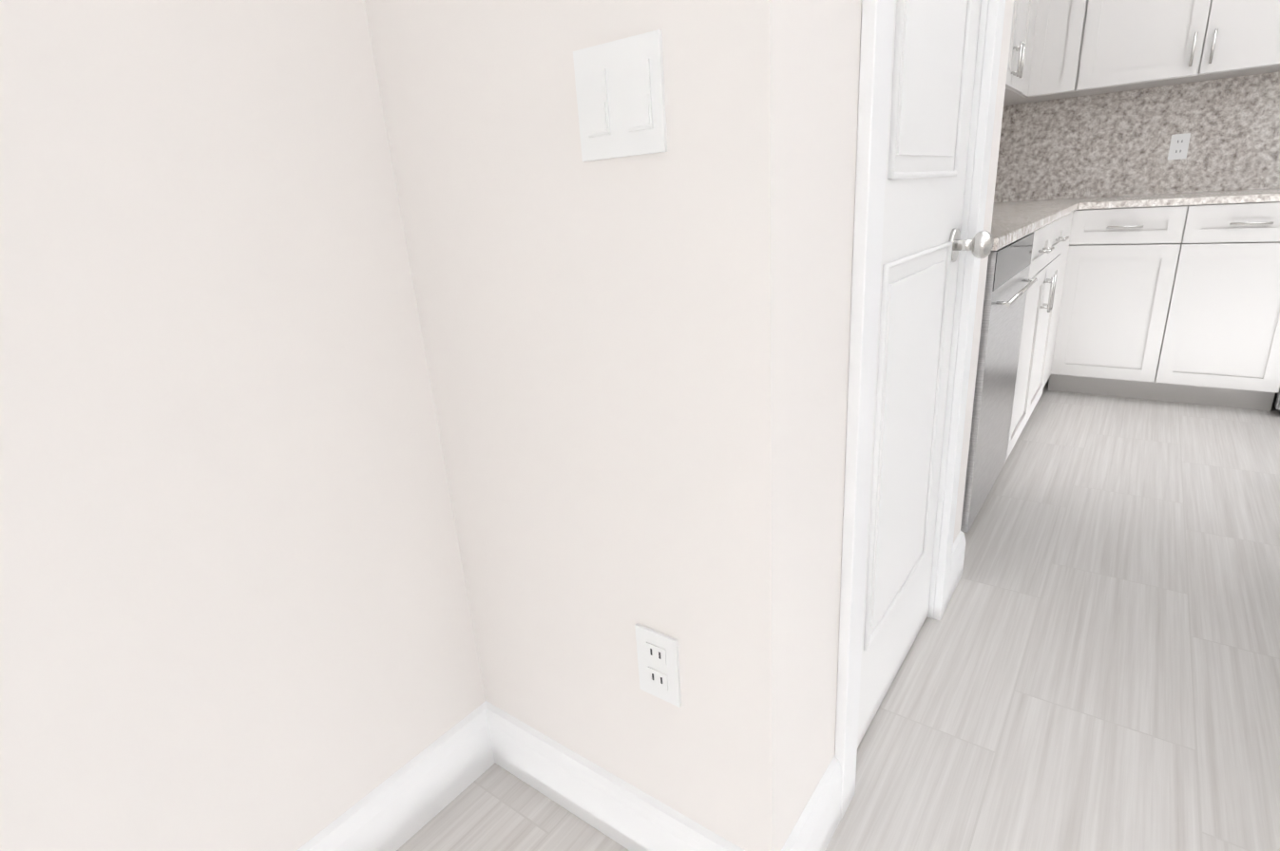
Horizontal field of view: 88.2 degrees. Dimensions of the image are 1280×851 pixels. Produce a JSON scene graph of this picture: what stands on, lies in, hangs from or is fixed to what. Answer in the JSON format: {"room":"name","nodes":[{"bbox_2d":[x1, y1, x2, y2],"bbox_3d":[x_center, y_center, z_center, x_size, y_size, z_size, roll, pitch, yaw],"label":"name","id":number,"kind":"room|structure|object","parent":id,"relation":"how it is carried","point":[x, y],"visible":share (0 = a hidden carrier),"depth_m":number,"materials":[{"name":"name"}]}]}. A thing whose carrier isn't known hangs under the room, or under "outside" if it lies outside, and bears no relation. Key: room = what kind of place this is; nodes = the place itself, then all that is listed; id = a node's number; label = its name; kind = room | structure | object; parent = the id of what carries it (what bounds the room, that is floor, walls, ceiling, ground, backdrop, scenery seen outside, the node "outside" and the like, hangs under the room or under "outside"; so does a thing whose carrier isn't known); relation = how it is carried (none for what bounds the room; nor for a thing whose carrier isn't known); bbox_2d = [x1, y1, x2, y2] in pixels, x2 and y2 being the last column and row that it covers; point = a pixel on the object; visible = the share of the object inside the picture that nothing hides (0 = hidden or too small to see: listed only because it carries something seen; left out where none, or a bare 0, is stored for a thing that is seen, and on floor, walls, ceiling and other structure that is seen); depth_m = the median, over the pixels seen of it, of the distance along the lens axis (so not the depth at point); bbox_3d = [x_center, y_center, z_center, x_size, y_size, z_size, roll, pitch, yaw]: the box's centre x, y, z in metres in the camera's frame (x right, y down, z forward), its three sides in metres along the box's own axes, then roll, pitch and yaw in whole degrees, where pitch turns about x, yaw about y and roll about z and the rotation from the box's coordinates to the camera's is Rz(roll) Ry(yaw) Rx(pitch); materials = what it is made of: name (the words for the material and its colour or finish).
{"room":"kitchen","nodes":[
{"label":"kitchen","id":0,"kind":"room"},
{"bbox_2d":[0,0,486,850],"bbox_3d":[-0.408,-0.711,1.036,0.200,2.840,7.650,10,23,36],"label":"wall","id":1,"kind":"structure","parent":0,"point":[234,608],"depth_m":0.84,"materials":[{"name":"white paint"}]},
{"bbox_2d":[296,708,491,850],"bbox_3d":[-1.343,1.133,0.015,0.016,0.135,3.520,10,23,36],"label":"baseboard","id":2,"kind":"structure","parent":1,"relation":"attached to","point":[397,810],"depth_m":1.18,"materials":[{"name":"white wood"}]},
{"bbox_2d":[363,0,1013,850],"bbox_3d":[0.206,-0.795,1.156,0.620,2.840,1.170,10,23,36],"label":"wall","id":3,"kind":"structure","parent":0,"point":[638,367],"depth_m":0.87,"materials":[{"name":"white paint"}]},
{"bbox_2d":[573,29,668,161],"bbox_3d":[-0.024,-0.356,0.723,0.118,0.115,0.010,10,23,36],"label":"light switch","id":4,"kind":"object","parent":3,"relation":"attached to","point":[620,93],"visible":1,"depth_m":0.72,"materials":[{"name":"white plastic"}]},
{"bbox_2d":[477,701,786,850],"bbox_3d":[-0.040,0.661,1.134,0.606,0.135,0.016,10,23,36],"label":"baseboard","id":5,"kind":"structure","parent":3,"relation":"attached to","point":[637,821],"depth_m":1.16,"materials":[{"name":"white wood"}]},
{"bbox_2d":[634,623,681,707],"bbox_3d":[0.026,0.352,0.965,0.072,0.115,0.008,10,23,36],"label":"outlet","id":6,"kind":"object","parent":3,"relation":"attached to","point":[659,664],"visible":1,"depth_m":0.96,"materials":[{"name":"white plastic"}]},
{"bbox_2d":[834,0,1005,819],"bbox_3d":[0.440,-0.597,1.081,0.138,2.482,0.744,10,23,36],"label":"door frame","id":7,"kind":"structure","parent":3,"relation":"attached to","point":[875,60],"depth_m":1.04,"materials":[{"name":"white wood"}]},
{"bbox_2d":[857,0,993,748],"bbox_3d":[0.488,-0.559,1.055,0.110,2.406,0.613,10,23,36],"label":"pantry door","id":8,"kind":"structure","parent":3,"relation":"in","point":[934,54],"depth_m":1.20,"materials":[{"name":"white wood"}]},
{"bbox_2d":[946,531,965,606],"bbox_3d":[0.842,0.383,1.772,0.016,0.135,0.190,10,23,36],"label":"baseboard","id":9,"kind":"structure","parent":3,"relation":"attached to","point":[957,559],"depth_m":1.77,"materials":[{"name":"white wood"}]},
{"bbox_2d":[396,376,1279,850],"bbox_3d":[3.767,0.146,2.231,5.740,0.100,19.900,10,23,36],"label":"floor","id":10,"kind":"structure","parent":0,"point":[1092,661],"depth_m":1.46,"materials":[{"name":"tile"}]},
{"bbox_2d":[960,224,1044,533],"bbox_3d":[0.835,-0.148,2.167,0.632,0.885,0.703,10,23,36],"label":"dishwasher","id":11,"kind":"object","parent":10,"relation":"on","point":[1010,292],"depth_m":1.90,"materials":[{"name":"grey metal"}]},
{"bbox_2d":[1017,212,1070,439],"bbox_3d":[1.277,-0.368,2.722,0.632,0.885,0.912,10,23,36],"label":"base cabinet","id":12,"kind":"object","parent":10,"relation":"on","point":[1055,239],"depth_m":2.59,"materials":[{"name":"grey paint"}]},
{"bbox_2d":[1048,205,1089,391],"bbox_3d":[1.666,-0.550,3.177,0.674,0.885,0.453,10,23,36],"label":"base cabinet","id":13,"kind":"object","parent":10,"relation":"on","point":[1079,224],"depth_m":3.13,"materials":[{"name":"grey paint"}]},
{"bbox_2d":[1063,201,1211,401],"bbox_3d":[2.387,-0.632,3.269,0.481,0.885,0.628,10,23,36],"label":"base cabinet","id":14,"kind":"object","parent":10,"relation":"on","point":[1135,233],"depth_m":2.99,"materials":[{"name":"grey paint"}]},
{"bbox_2d":[990,197,1086,243],"bbox_3d":[1.361,-0.850,2.696,0.615,0.030,2.535,10,23,36],"label":"countertop","id":15,"kind":"structure","parent":14,"relation":"on","point":[1009,219],"depth_m":2.46,"materials":[{"name":"beige stone"}]},
{"bbox_2d":[1078,186,1279,205],"bbox_3d":[2.504,-1.032,2.998,0.813,0.030,0.615,10,23,36],"label":"countertop","id":16,"kind":"structure","parent":14,"relation":"on","point":[1201,195],"depth_m":2.91,"materials":[{"name":"beige stone"}]},
{"bbox_2d":[1173,197,1279,411],"bbox_3d":[2.678,-0.580,3.058,0.476,0.885,0.628,10,23,36],"label":"base cabinet","id":17,"kind":"object","parent":10,"relation":"on","point":[1231,352],"depth_m":2.80,"materials":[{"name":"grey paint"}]},
{"bbox_2d":[1272,388,1279,410],"bbox_3d":[3.144,-0.610,2.615,0.764,1.165,0.670,10,23,36],"label":"range","id":18,"kind":"object","parent":10,"relation":"on","point":[1276,401],"visible":0.25,"depth_m":2.83,"materials":[{"name":"silver metal"}]},
{"bbox_2d":[1004,0,1032,98],"bbox_3d":[1.401,-1.970,2.745,0.348,1.060,0.722,10,23,36],"label":"upper cabinet","id":19,"kind":"object","parent":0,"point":[1022,9],"depth_m":2.86,"materials":[{"name":"grey paint"}]},
{"bbox_2d":[1003,0,1051,102],"bbox_3d":[1.676,-2.096,3.059,0.388,1.060,0.264,10,23,36],"label":"upper cabinet","id":20,"kind":"object","parent":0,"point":[1041,9],"depth_m":3.14,"materials":[{"name":"grey paint"}]},
{"bbox_2d":[1040,0,1105,102],"bbox_3d":[2.063,-2.143,3.117,0.269,1.060,0.348,10,23,36],"label":"upper cabinet","id":21,"kind":"object","parent":0,"relation":"attached to","point":[1075,32],"depth_m":3.08,"materials":[{"name":"grey paint"}]},
{"bbox_2d":[1093,0,1279,98],"bbox_3d":[2.489,-2.067,2.807,1.036,1.060,0.348,10,23,36],"label":"upper cabinet","id":22,"kind":"object","parent":0,"relation":"attached to","point":[1147,45],"depth_m":2.87,"materials":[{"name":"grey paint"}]}
]}

